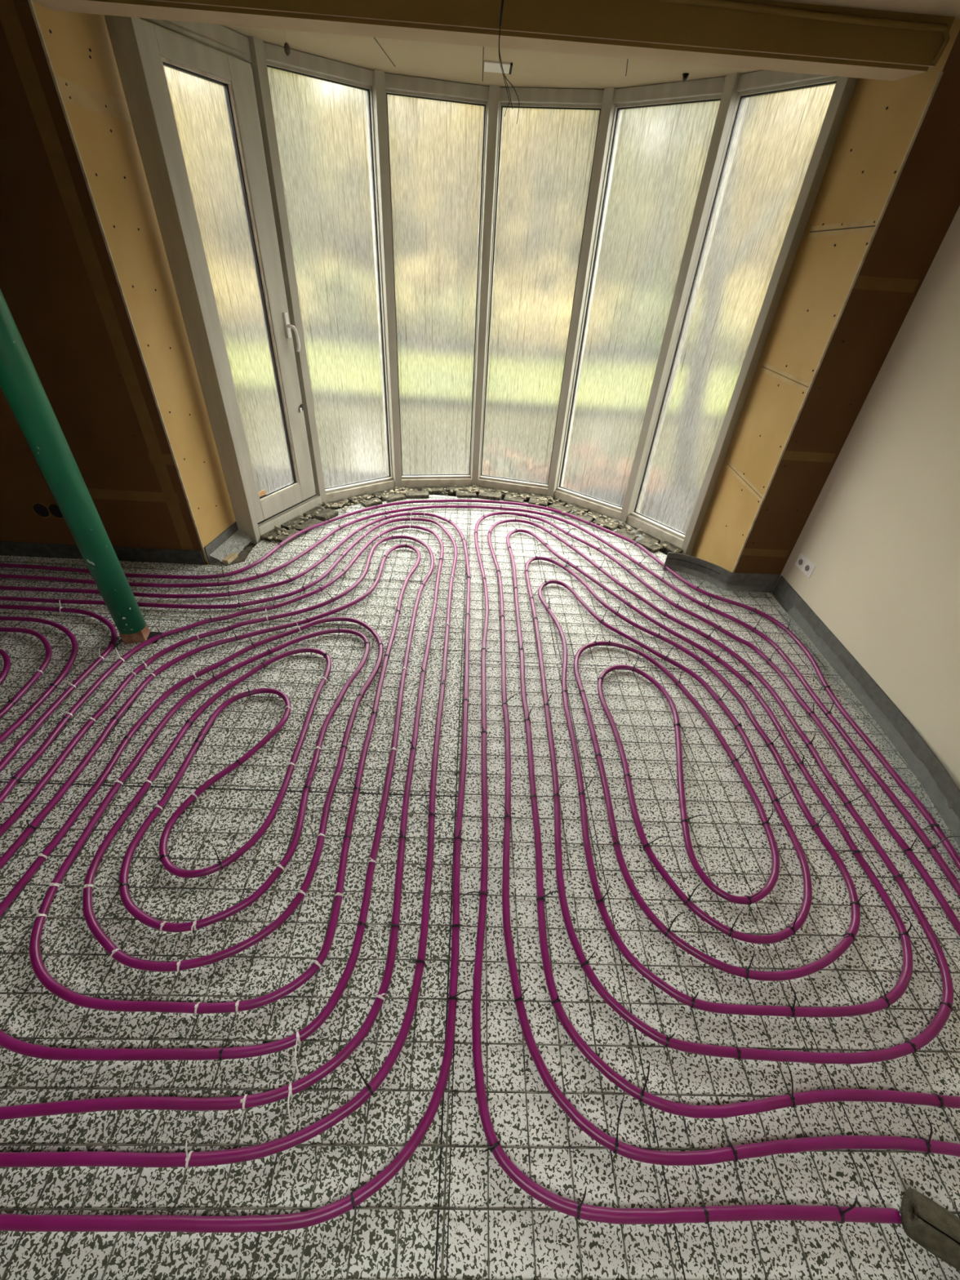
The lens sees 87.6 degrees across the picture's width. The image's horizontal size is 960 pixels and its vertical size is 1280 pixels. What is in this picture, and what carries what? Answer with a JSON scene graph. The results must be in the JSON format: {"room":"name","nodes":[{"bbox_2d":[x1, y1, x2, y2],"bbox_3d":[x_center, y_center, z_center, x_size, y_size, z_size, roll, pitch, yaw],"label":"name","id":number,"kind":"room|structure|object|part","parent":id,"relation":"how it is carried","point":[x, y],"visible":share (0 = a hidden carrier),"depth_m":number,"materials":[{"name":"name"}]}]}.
{"room":"building under construction","nodes":[
{"label":"building under construction","id":0,"kind":"room"},
{"bbox_2d":[0,0,235,564],"bbox_3d":[-3.145,-1.713,2.745,2.965,2.820,0.654,2,38,-2],"label":"wall","id":1,"kind":"structure","parent":0,"point":[87,288],"depth_m":2.46,"materials":[{"name":"wood"}]},
{"bbox_2d":[31,502,63,519],"bbox_3d":[-2.626,-0.788,3.050,0.191,0.101,0.008,2,38,-2],"label":"wall box","id":2,"kind":"object","parent":1,"relation":"attached to","point":[40,509],"visible":0.83,"depth_m":3.05,"materials":[{"name":"black plastic"}]},
{"bbox_2d":[0,541,204,564],"bbox_3d":[-3.215,-0.593,3.189,2.850,0.098,0.011,2,38,-2],"label":"strip","id":3,"kind":"object","parent":1,"relation":"attached to","point":[6,548],"visible":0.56,"depth_m":3.21,"materials":[{"name":"plastic"}]},
{"bbox_2d":[103,14,261,544],"bbox_3d":[-1.583,-1.716,2.839,0.159,2.546,0.044,18,40,17],"label":"trim","id":4,"kind":"structure","parent":1,"relation":"attached to","point":[126,33],"depth_m":2.57,"materials":[{"name":"white plastic"}]},
{"bbox_2d":[139,17,321,536],"bbox_3d":[-1.398,-1.899,3.094,0.206,2.545,0.681,18,40,17],"label":"door","id":5,"kind":"structure","parent":1,"relation":"in","point":[202,74],"depth_m":2.82,"materials":[{"name":"white"}]},
{"bbox_3d":[-1.433,-1.903,3.025,0.006,2.066,0.398,18,40,17],"label":"glass pane","id":6,"kind":"part","parent":5,"relation":"part of","materials":[{"name":"glass"}]},
{"bbox_3d":[-1.255,-2.048,3.257,0.015,0.140,0.030,18,40,17],"label":"handle plate","id":7,"kind":"part","parent":5,"relation":"part of","materials":[{"name":"white plastic"}]},
{"bbox_3d":[-1.224,-1.986,3.297,0.062,0.158,0.039,18,40,17],"label":"lever","id":8,"kind":"part","parent":5,"relation":"part of","materials":[{"name":"white plastic"}]},
{"bbox_2d":[0,491,959,1279],"bbox_3d":[-1.274,0.827,1.778,7.050,0.200,7.402,2,38,-2],"label":"floor","id":9,"kind":"structure","parent":0,"point":[510,1232],"depth_m":1.57,"materials":[{"name":"plastic"}]},
{"bbox_2d":[0,648,10,684],"bbox_3d":[-2.435,0.172,2.320,0.407,0.026,1.098,-27,47,-34],"label":"pipe","id":10,"kind":"object","parent":9,"relation":"on","point":[6,664],"visible":1,"depth_m":2.39,"materials":[{"name":"purple plastic"}]},
{"bbox_2d":[0,626,52,718],"bbox_3d":[-2.480,0.140,2.328,1.648,0.062,0.761,32,46,31],"label":"pipe","id":11,"kind":"object","parent":9,"relation":"on","point":[11,703],"visible":1,"depth_m":2.39,"materials":[{"name":"purple plastic"}]},
{"bbox_2d":[0,616,78,744],"bbox_3d":[-2.449,0.156,2.335,2.104,0.032,0.934,33,46,32],"label":"pipe","id":12,"kind":"object","parent":9,"relation":"on","point":[55,684],"visible":1,"depth_m":2.37,"materials":[{"name":"purple plastic"}]},
{"bbox_2d":[0,600,116,772],"bbox_3d":[-2.409,0.106,2.378,2.547,0.062,1.127,32,46,31],"label":"pipe","id":13,"kind":"object","parent":9,"relation":"on","point":[100,658],"visible":1,"depth_m":2.39,"materials":[{"name":"purple plastic"}]},
{"bbox_2d":[0,288,164,644],"bbox_3d":[-1.726,-0.980,1.898,0.190,2.515,0.127,2,38,-2],"label":"steel pole","id":14,"kind":"object","parent":9,"relation":"on","point":[22,388],"visible":0.96,"depth_m":2.08,"materials":[{"name":"green metal"}]},
{"bbox_2d":[0,560,422,757],"bbox_3d":[-1.875,-0.015,2.638,3.047,0.010,1.458,2,38,-2],"label":"wire mesh","id":15,"kind":"object","parent":9,"relation":"on","point":[353,595],"visible":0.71,"depth_m":2.55,"materials":[{"name":"grey metal"}]},
{"bbox_2d":[0,535,434,1077],"bbox_3d":[-1.006,0.139,2.461,1.417,0.062,3.109,2,38,-2],"label":"pipe","id":16,"kind":"object","parent":9,"relation":"on","point":[7,1042],"visible":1,"depth_m":1.78,"materials":[{"name":"purple plastic"}]},
{"bbox_2d":[0,524,444,1124],"bbox_3d":[-1.027,0.112,2.494,1.556,0.062,3.347,2,38,-2],"label":"pipe","id":17,"kind":"object","parent":9,"relation":"on","point":[126,1103],"visible":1,"depth_m":1.43,"materials":[{"name":"purple plastic"}]},
{"bbox_2d":[204,521,251,564],"bbox_3d":[-1.679,-0.669,3.439,0.148,0.145,0.468,6,38,3],"label":"strip","id":18,"kind":"object","parent":9,"relation":"on","point":[232,540],"visible":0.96,"depth_m":3.39,"materials":[{"name":"grey plastic"}]},
{"bbox_2d":[222,552,238,564],"bbox_3d":[-1.654,-0.541,3.316,0.040,0.028,0.110,9,38,7],"label":"timber offcut","id":19,"kind":"object","parent":18,"relation":"on","point":[230,557],"visible":1,"depth_m":3.30,"materials":[{"name":"beige wood"}]},
{"bbox_2d":[0,516,457,1168],"bbox_3d":[-2.013,0.049,2.487,3.712,0.062,3.538,2,38,-2],"label":"pipe","id":20,"kind":"object","parent":9,"relation":"on","point":[186,1159],"visible":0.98,"depth_m":1.26,"materials":[{"name":"purple plastic"}]},
{"bbox_2d":[0,754,464,1279],"bbox_3d":[-1.176,1.053,1.323,2.251,0.010,1.853,2,38,-2],"label":"wire mesh","id":21,"kind":"object","parent":9,"relation":"on","point":[241,996],"visible":0.7,"depth_m":1.36,"materials":[{"name":"grey metal"}]},
{"bbox_2d":[0,511,475,1232],"bbox_3d":[-2.002,0.047,2.491,3.912,0.062,3.736,2,38,-2],"label":"pipe","id":22,"kind":"object","parent":9,"relation":"on","point":[8,1222],"visible":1,"depth_m":1.14,"materials":[{"name":"purple plastic"}]},
{"bbox_2d":[260,527,282,542],"bbox_3d":[-1.499,-0.759,3.639,0.106,0.048,0.172,17,40,17],"label":"brick","id":23,"kind":"object","parent":9,"relation":"on","point":[273,532],"visible":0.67,"depth_m":3.60,"materials":[{"name":"grey stone"}]},
{"bbox_2d":[247,36,326,504],"bbox_3d":[-1.263,-2.113,3.379,0.141,2.546,0.128,28,44,28],"label":"trim","id":24,"kind":"structure","parent":9,"relation":"on","point":[259,65],"depth_m":3.06,"materials":[{"name":"white plastic"}]},
{"bbox_2d":[274,528,302,544],"bbox_3d":[-1.384,-0.741,3.623,0.107,0.048,0.181,19,40,19],"label":"brick","id":25,"kind":"object","parent":9,"relation":"on","point":[291,531],"visible":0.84,"depth_m":3.60,"materials":[{"name":"beige stone"}]},
{"bbox_2d":[280,515,309,530],"bbox_3d":[-1.407,-0.882,3.803,0.106,0.047,0.208,19,40,17],"label":"brick","id":26,"kind":"object","parent":9,"relation":"on","point":[297,519],"visible":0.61,"depth_m":3.77,"materials":[{"name":"grey stone"}]},
{"bbox_2d":[294,518,321,533],"bbox_3d":[-1.293,-0.854,3.784,0.105,0.048,0.187,17,40,17],"label":"brick","id":27,"kind":"object","parent":9,"relation":"on","point":[311,522],"visible":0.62,"depth_m":3.77,"materials":[{"name":"beige stone"}]},
{"bbox_2d":[302,506,325,519],"bbox_3d":[-1.312,-1.003,3.967,0.106,0.048,0.169,18,39,19],"label":"brick","id":28,"kind":"object","parent":9,"relation":"on","point":[313,511],"visible":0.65,"depth_m":3.93,"materials":[{"name":"grey stone"}]},
{"bbox_2d":[315,508,338,521],"bbox_3d":[-1.203,-0.978,3.934,0.107,0.048,0.159,20,40,18],"label":"brick","id":29,"kind":"object","parent":9,"relation":"on","point":[330,513],"visible":0.76,"depth_m":3.90,"materials":[{"name":"beige stone"}]},
{"bbox_2d":[263,41,395,502],"bbox_3d":[-0.974,-2.236,3.567,0.650,2.546,0.108,-23,45,-30],"label":"window","id":30,"kind":"structure","parent":9,"relation":"on","point":[323,115],"depth_m":3.33,"materials":[{"name":"clear glass"}]},
{"bbox_3d":[-0.909,-3.219,2.809,0.650,0.060,0.100,-23,45,-30],"label":"rail","id":31,"kind":"part","parent":30,"relation":"part of","materials":[{"name":"white plastic"}]},
{"bbox_3d":[-1.041,-1.277,4.310,0.650,0.116,0.108,-23,45,-30],"label":"rail","id":32,"kind":"part","parent":30,"relation":"part of","materials":[{"name":"white paint"}]},
{"bbox_2d":[321,499,348,510],"bbox_3d":[-1.195,-1.105,4.123,0.204,0.047,0.105,-21,43,-29],"label":"brick","id":33,"kind":"object","parent":9,"relation":"on","point":[343,500],"visible":0.46,"depth_m":4.11,"materials":[{"name":"grey stone"}]},
{"bbox_2d":[266,543,428,582],"bbox_3d":[-0.881,-0.522,3.382,1.048,0.009,0.451,2,38,-2],"label":"wire mesh","id":34,"kind":"object","parent":9,"relation":"on","point":[397,550],"visible":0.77,"depth_m":3.39,"materials":[{"name":"grey metal"}]},
{"bbox_2d":[347,493,371,505],"bbox_3d":[-1.016,-1.186,4.232,0.175,0.048,0.107,-25,46,-31],"label":"brick","id":35,"kind":"object","parent":9,"relation":"on","point":[350,499],"visible":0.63,"depth_m":4.20,"materials":[{"name":"grey stone"}]},
{"bbox_2d":[360,497,382,507],"bbox_3d":[-0.908,-1.140,4.185,0.161,0.047,0.107,-22,43,-30],"label":"brick","id":36,"kind":"object","parent":9,"relation":"on","point":[368,503],"visible":0.73,"depth_m":4.15,"materials":[{"name":"beige stone"}]},
{"bbox_2d":[372,488,393,501],"bbox_3d":[-0.836,-1.256,4.350,0.174,0.048,0.106,-22,45,-28],"label":"brick","id":37,"kind":"object","parent":9,"relation":"on","point":[378,493],"visible":0.57,"depth_m":4.32,"materials":[{"name":"grey stone"}]},
{"bbox_2d":[371,69,401,488],"bbox_3d":[-0.683,-2.358,3.747,0.128,2.546,0.141,-13,41,-21],"label":"trim","id":38,"kind":"structure","parent":9,"relation":"on","point":[379,87],"depth_m":3.45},
{"bbox_2d":[382,493,405,502],"bbox_3d":[-0.737,-1.214,4.290,0.179,0.047,0.105,-22,45,-29],"label":"brick","id":39,"kind":"object","parent":9,"relation":"on","point":[394,496],"visible":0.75,"depth_m":4.26,"materials":[{"name":"beige stone"}]},
{"bbox_2d":[399,487,417,495],"bbox_3d":[-0.648,-1.314,4.443,0.181,0.048,0.106,-5,38,-12],"label":"brick","id":40,"kind":"object","parent":9,"relation":"on","point":[409,488],"visible":0.16,"depth_m":4.44,"materials":[{"name":"grey stone"}]},
{"bbox_2d":[405,490,429,498],"bbox_3d":[-0.545,-1.259,4.361,0.201,0.049,0.106,-4,38,-9],"label":"brick","id":41,"kind":"object","parent":9,"relation":"on","point":[421,494],"visible":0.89,"depth_m":4.33,"materials":[{"name":"grey stone"}]},
{"bbox_2d":[421,486,444,495],"bbox_3d":[-0.425,-1.333,4.480,0.194,0.049,0.105,-3,37,-8],"label":"brick","id":42,"kind":"object","parent":9,"relation":"on","point":[435,491],"visible":0.79,"depth_m":4.45,"materials":[{"name":"grey stone"}]},
{"bbox_2d":[384,72,488,490],"bbox_3d":[-0.331,-2.382,3.814,0.639,2.546,0.108,-4,38,-10],"label":"window","id":43,"kind":"structure","parent":9,"relation":"on","point":[436,129],"depth_m":3.58,"materials":[{"name":"clear glass"}]},
{"bbox_3d":[-0.264,-3.366,3.057,0.639,0.060,0.100,-4,38,-10],"label":"rail","id":44,"kind":"part","parent":43,"relation":"part of","materials":[{"name":"white plastic"}]},
{"bbox_3d":[-0.398,-1.423,4.557,0.639,0.116,0.108,-4,38,-10],"label":"rail","id":45,"kind":"part","parent":43,"relation":"part of","materials":[{"name":"white paint"}]},
{"bbox_2d":[445,485,468,494],"bbox_3d":[-0.204,-1.351,4.516,0.206,0.049,0.106,-4,37,-10],"label":"brick","id":46,"kind":"object","parent":9,"relation":"on","point":[448,488],"visible":0.64,"depth_m":4.48,"materials":[{"name":"grey stone"}]},
{"bbox_2d":[455,490,476,497],"bbox_3d":[-0.123,-1.284,4.437,0.176,0.048,0.107,-2,40,-8],"label":"brick","id":47,"kind":"object","parent":9,"relation":"on","point":[459,494],"visible":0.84,"depth_m":4.40,"materials":[{"name":"grey stone"}]},
{"bbox_2d":[267,484,677,552],"bbox_3d":[-0.038,-1.048,4.092,3.011,0.034,1.181,1,38,-4],"label":"rubble","id":48,"kind":"object","parent":9,"relation":"on","point":[397,489],"visible":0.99,"depth_m":4.17,"materials":[{"name":"grey stone"}]},
{"bbox_2d":[293,497,657,557],"bbox_3d":[-0.104,-0.958,4.014,2.881,0.010,0.988,2,38,-2],"label":"wire mesh","id":49,"kind":"object","parent":9,"relation":"on","point":[458,503],"visible":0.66,"depth_m":3.86,"materials":[{"name":"black metal"}]},
{"bbox_2d":[0,501,959,897],"bbox_3d":[-0.689,-0.444,3.242,6.108,0.062,2.952,16,39,15],"label":"pipe","id":50,"kind":"object","parent":9,"relation":"on","point":[931,847],"visible":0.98,"depth_m":2.99,"materials":[{"name":"purple plastic"}]},
{"bbox_2d":[0,499,959,871],"bbox_3d":[-0.266,-0.195,2.958,6.904,0.062,3.662,23,41,22],"label":"pipe","id":51,"kind":"object","parent":9,"relation":"on","point":[934,825],"visible":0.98,"depth_m":3.08,"materials":[{"name":"purple plastic"}]},
{"bbox_2d":[471,485,493,494],"bbox_3d":[0.017,-1.350,4.534,0.199,0.048,0.106,10,37,7],"label":"brick","id":52,"kind":"object","parent":9,"relation":"on","point":[482,488],"visible":0.44,"depth_m":4.51,"materials":[{"name":"grey stone"}]},
{"bbox_2d":[471,84,500,487],"bbox_3d":[0.019,-2.406,3.873,0.128,2.546,0.141,3,38,-1],"label":"trim","id":53,"kind":"structure","parent":9,"relation":"on","point":[493,103],"depth_m":3.58,"materials":[{"name":"white plastic"}]},
{"bbox_2d":[478,491,502,500],"bbox_3d":[0.087,-1.269,4.425,0.196,0.047,0.106,9,38,8],"label":"brick","id":54,"kind":"object","parent":9,"relation":"on","point":[486,495],"visible":0.88,"depth_m":4.39,"materials":[{"name":"beige stone"}]},
{"bbox_2d":[494,488,518,498],"bbox_3d":[0.235,-1.309,4.505,0.208,0.048,0.107,11,39,8],"label":"brick","id":55,"kind":"object","parent":9,"relation":"on","point":[509,492],"visible":0.5,"depth_m":4.48,"materials":[{"name":"grey stone"}]},
{"bbox_2d":[503,494,524,502],"bbox_3d":[0.297,-1.225,4.400,0.170,0.048,0.107,12,40,9],"label":"brick","id":56,"kind":"object","parent":9,"relation":"on","point":[518,500],"visible":0.68,"depth_m":4.37,"materials":[{"name":"beige stone"}]},
{"bbox_2d":[520,492,542,502],"bbox_3d":[0.455,-1.270,4.471,0.196,0.048,0.107,10,38,6],"label":"brick","id":57,"kind":"object","parent":9,"relation":"on","point":[524,494],"visible":0.46,"depth_m":4.45,"materials":[{"name":"beige stone"}]},
{"bbox_2d":[528,497,547,506],"bbox_3d":[0.507,-1.191,4.366,0.162,0.048,0.107,11,37,8],"label":"brick","id":58,"kind":"object","parent":9,"relation":"on","point":[531,501],"visible":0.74,"depth_m":4.33,"materials":[{"name":"beige stone"}]},
{"bbox_2d":[478,87,604,497],"bbox_3d":[0.370,-2.343,3.826,0.644,2.546,0.108,10,38,8],"label":"window","id":59,"kind":"structure","parent":9,"relation":"on","point":[545,158],"depth_m":3.60,"materials":[{"name":"clear glass"}]},
{"bbox_3d":[0.303,-1.384,4.569,0.644,0.116,0.108,10,38,8],"label":"rail","id":60,"kind":"part","parent":59,"relation":"part of","materials":[{"name":"white paint"}]},
{"bbox_3d":[0.439,-3.326,3.068,0.644,0.060,0.100,10,38,8],"label":"rail","id":61,"kind":"part","parent":59,"relation":"part of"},
{"bbox_2d":[546,497,566,506],"bbox_3d":[0.659,-1.207,4.419,0.190,0.047,0.105,30,45,30],"label":"brick","id":62,"kind":"object","parent":9,"relation":"on","point":[558,502],"visible":0.45,"depth_m":4.39,"materials":[{"name":"beige stone"}]},
{"bbox_2d":[547,503,572,515],"bbox_3d":[0.681,-1.110,4.281,0.190,0.048,0.105,29,43,29],"label":"brick","id":63,"kind":"object","parent":9,"relation":"on","point":[561,508],"visible":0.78,"depth_m":4.26,"materials":[{"name":"beige stone"}]},
{"bbox_2d":[567,502,589,513],"bbox_3d":[0.833,-1.118,4.308,0.194,0.048,0.106,28,44,28],"label":"brick","id":64,"kind":"object","parent":9,"relation":"on","point":[579,508],"visible":0.48,"depth_m":4.28,"materials":[{"name":"beige stone"}]},
{"bbox_2d":[546,87,616,497],"bbox_3d":[0.721,-2.278,3.771,0.128,2.546,0.141,19,40,19],"label":"trim","id":65,"kind":"structure","parent":9,"relation":"on","point":[608,107],"depth_m":3.48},
{"bbox_2d":[569,511,595,522],"bbox_3d":[0.849,-1.017,4.181,0.198,0.048,0.106,28,45,29],"label":"brick","id":66,"kind":"object","parent":9,"relation":"on","point":[587,517],"visible":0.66,"depth_m":4.15,"materials":[{"name":"beige stone"}]},
{"bbox_2d":[587,511,613,520],"bbox_3d":[1.006,-1.022,4.202,0.192,0.048,0.105,31,44,30],"label":"brick","id":67,"kind":"object","parent":9,"relation":"on","point":[595,513],"visible":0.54,"depth_m":4.20,"materials":[{"name":"beige stone"}]},
{"bbox_2d":[591,518,617,530],"bbox_3d":[1.014,-0.932,4.074,0.185,0.048,0.107,27,42,28],"label":"brick","id":68,"kind":"object","parent":9,"relation":"on","point":[611,527],"visible":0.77,"depth_m":4.04,"materials":[{"name":"beige stone"}]},
{"bbox_2d":[564,506,657,551],"bbox_3d":[1.047,-0.955,4.092,0.247,0.016,1.038,-29,49,-35],"label":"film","id":69,"kind":"object","parent":9,"relation":"on","point":[641,536],"visible":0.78,"depth_m":4.00,"materials":[{"name":"white"}]},
{"bbox_2d":[613,520,636,531],"bbox_3d":[1.172,-0.916,4.092,0.106,0.048,0.193,-24,46,-31],"label":"brick","id":70,"kind":"object","parent":9,"relation":"on","point":[619,526],"visible":0.4,"depth_m":4.06,"materials":[{"name":"beige stone"}]},
{"bbox_2d":[422,551,829,670],"bbox_3d":[0.811,-0.237,3.165,2.246,0.010,1.156,2,38,-2],"label":"wire mesh","id":71,"kind":"object","parent":9,"relation":"on","point":[510,562],"visible":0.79,"depth_m":3.04,"materials":[{"name":"grey metal"}]},
{"bbox_2d":[613,528,639,540],"bbox_3d":[1.154,-0.819,3.957,0.107,0.048,0.170,-25,46,-32],"label":"brick","id":72,"kind":"object","parent":9,"relation":"on","point":[623,532],"visible":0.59,"depth_m":3.94,"materials":[{"name":"beige stone"}]},
{"bbox_2d":[553,76,725,519],"bbox_3d":[1.010,-2.121,3.597,0.667,2.546,0.108,29,44,28],"label":"window","id":73,"kind":"structure","parent":9,"relation":"on","point":[661,134],"depth_m":3.36,"materials":[{"name":"clear glass"}]},
{"bbox_3d":[0.943,-1.162,4.340,0.667,0.116,0.108,29,44,28],"label":"rail","id":74,"kind":"part","parent":73,"relation":"part of","materials":[{"name":"white paint"}]},
{"bbox_3d":[1.081,-3.103,2.839,0.667,0.060,0.100,29,44,28],"label":"rail","id":75,"kind":"part","parent":73,"relation":"part of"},
{"bbox_2d":[636,530,660,543],"bbox_3d":[1.308,-0.800,3.958,0.107,0.048,0.206,-22,45,-30],"label":"brick","id":76,"kind":"object","parent":9,"relation":"on","point":[649,537],"visible":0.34,"depth_m":3.93,"materials":[{"name":"grey stone"}]},
{"bbox_2d":[635,537,662,553],"bbox_3d":[1.289,-0.714,3.827,0.106,0.048,0.176,-23,46,-30],"label":"brick","id":77,"kind":"object","parent":9,"relation":"on","point":[643,542],"visible":0.77,"depth_m":3.80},
{"bbox_2d":[658,541,683,554],"bbox_3d":[1.447,-0.691,3.817,0.106,0.048,0.171,-23,46,-30],"label":"rubble","id":78,"kind":"object","parent":9,"relation":"on","point":[672,548],"visible":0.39,"depth_m":3.79,"materials":[{"name":"grey stone"}]},
{"bbox_2d":[619,72,741,523],"bbox_3d":[1.290,-1.968,3.421,0.141,2.546,0.128,-29,49,-35],"label":"window frame","id":79,"kind":"structure","parent":9,"relation":"on","point":[730,95],"depth_m":3.12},
{"bbox_2d":[429,888,959,1279],"bbox_3d":[0.903,1.294,1.198,2.025,0.010,1.352,2,38,-2],"label":"wire mesh","id":80,"kind":"object","parent":9,"relation":"on","point":[631,1046],"visible":0.8,"depth_m":1.36,"materials":[{"name":"grey metal"}]},
{"bbox_2d":[449,660,959,883],"bbox_3d":[0.912,0.500,2.223,2.046,0.010,1.153,2,38,-2],"label":"wire mesh","id":81,"kind":"object","parent":9,"relation":"on","point":[463,676],"visible":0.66,"depth_m":2.11,"materials":[{"name":"grey metal"}]},
{"bbox_2d":[459,511,959,1224],"bbox_3d":[0.817,0.135,2.630,1.791,0.062,3.849,2,38,-2],"label":"pipe","id":82,"kind":"object","parent":9,"relation":"on","point":[702,1214],"visible":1,"depth_m":1.25,"materials":[{"name":"purple plastic"}]},
{"bbox_2d":[487,513,959,1165],"bbox_3d":[0.829,0.140,2.625,1.544,0.063,3.631,2,38,-2],"label":"pipe","id":83,"kind":"object","parent":9,"relation":"on","point":[736,1153],"visible":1,"depth_m":1.65,"materials":[{"name":"purple plastic"}]},
{"bbox_2d":[772,575,959,847],"bbox_3d":[1.885,0.289,2.478,0.163,0.135,2.172,6,38,3],"label":"strip","id":84,"kind":"object","parent":9,"relation":"on","point":[940,786],"visible":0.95,"depth_m":2.41,"materials":[{"name":"grey plastic"}]},
{"bbox_2d":[900,1187,959,1271],"bbox_3d":[1.148,1.365,1.056,0.402,0.097,0.090,22,41,22],"label":"foam sleeve","id":85,"kind":"object","parent":9,"relation":"on","point":[936,1229],"visible":1,"depth_m":1.10,"materials":[{"name":"grey plastic"}]},
{"bbox_2d":[220,24,760,88],"bbox_3d":[0.142,-3.043,2.510,3.700,0.140,1.696,2,38,-2],"label":"ceiling","id":86,"kind":"structure","parent":0,"point":[456,63],"depth_m":2.66,"materials":[{"name":"white paint"}]},
{"bbox_2d":[284,30,289,56],"bbox_3d":[-0.915,-2.835,2.356,0.027,0.116,0.027,2,38,-2],"label":"plug","id":87,"kind":"object","parent":86,"relation":"hanging from","point":[286,48],"visible":0.97,"depth_m":2.37,"materials":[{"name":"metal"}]},
{"bbox_2d":[484,60,512,74],"bbox_3d":[0.098,-3.122,2.730,0.152,0.010,0.170,2,38,-2],"label":"ceiling plate","id":88,"kind":"object","parent":86,"relation":"attached to","point":[489,66],"visible":1,"depth_m":2.71,"materials":[{"name":"white plastic"}]},
{"bbox_2d":[373,37,628,81],"bbox_3d":[-0.071,-3.022,2.578,1.691,0.003,1.007,-16,42,-24],"label":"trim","id":89,"kind":"structure","parent":86,"relation":"attached to","point":[374,37],"depth_m":2.65,"materials":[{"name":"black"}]},
{"bbox_2d":[682,72,688,82],"bbox_3d":[1.086,-2.981,2.655,0.033,0.032,0.048,17,39,16],"label":"ceiling hook","id":90,"kind":"object","parent":86,"relation":"attached to","point":[685,76],"visible":1,"depth_m":2.65,"materials":[{"name":"black metal"}]},
{"bbox_2d":[690,18,959,592],"bbox_3d":[1.970,-1.491,2.917,0.590,2.820,0.668,2,38,-2],"label":"wall","id":91,"kind":"structure","parent":0,"point":[887,199],"depth_m":2.51,"materials":[{"name":"brown wood"}]},
{"bbox_2d":[662,551,780,591],"bbox_3d":[1.610,-0.414,3.361,0.724,0.133,0.226,15,39,14],"label":"strip","id":92,"kind":"object","parent":91,"relation":"attached to","point":[726,580],"visible":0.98,"depth_m":3.38,"materials":[{"name":"grey plastic"}]},
{"bbox_2d":[626,70,838,547],"bbox_3d":[1.475,-1.812,3.240,0.108,2.546,0.540,-23,45,-30],"label":"window","id":93,"kind":"structure","parent":91,"relation":"in","point":[780,117],"depth_m":2.99,"materials":[{"name":"clear glass"}]},
{"bbox_3d":[1.408,-0.853,3.983,0.108,0.116,0.540,-23,45,-30],"label":"rail","id":94,"kind":"part","parent":93,"relation":"part of","materials":[{"name":"white paint"}]},
{"bbox_3d":[1.546,-2.794,2.481,0.100,0.060,0.540,-23,45,-30],"label":"rail","id":95,"kind":"part","parent":93,"relation":"part of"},
{"bbox_2d":[680,76,857,555],"bbox_3d":[1.679,-1.673,3.075,0.204,2.546,0.049,-23,45,-30],"label":"window frame","id":96,"kind":"structure","parent":91,"relation":"attached to","point":[844,87],"depth_m":2.78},
{"bbox_2d":[650,0,950,64],"bbox_3d":[1.066,-2.261,1.843,1.365,0.114,0.022,2,38,-2],"label":"trim","id":97,"kind":"structure","parent":91,"relation":"attached to","point":[726,4],"depth_m":1.82,"materials":[{"name":"brown wood"}]},
{"bbox_2d":[768,0,959,18],"bbox_3d":[-1.152,-0.682,-0.588,7.100,0.120,5.810,2,38,-2],"label":"ceiling","id":98,"kind":"structure","parent":0,"point":[936,7],"depth_m":1.79,"materials":[{"name":"brown wood"}]},
{"bbox_2d":[31,0,955,80],"bbox_3d":[0.029,-2.384,1.859,3.425,0.208,0.170,2,38,-2],"label":"beam","id":99,"kind":"structure","parent":98,"relation":"attached to","point":[635,29],"depth_m":1.86,"materials":[{"name":"paint"}]},
{"bbox_2d":[498,0,519,122],"bbox_3d":[0.112,-2.164,1.840,0.094,0.373,0.010,2,38,-2],"label":"hanging cable","id":100,"kind":"object","parent":98,"relation":"hanging from","point":[502,1],"visible":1,"depth_m":1.85,"materials":[{"name":"black plastic"}]},
{"bbox_2d":[771,205,959,789],"bbox_3d":[2.050,0.456,0.413,0.255,2.820,5.697,4,38,0],"label":"wall","id":101,"kind":"structure","parent":0,"point":[881,535],"depth_m":2.35,"materials":[{"name":"beige paint"}]},
{"bbox_2d":[794,552,815,577],"bbox_3d":[1.989,-0.458,3.064,0.015,0.084,0.164,1,38,-3],"label":"power socket","id":102,"kind":"object","parent":101,"relation":"attached to","point":[802,562],"visible":1,"depth_m":3.06,"materials":[{"name":"white plastic"}]}
]}

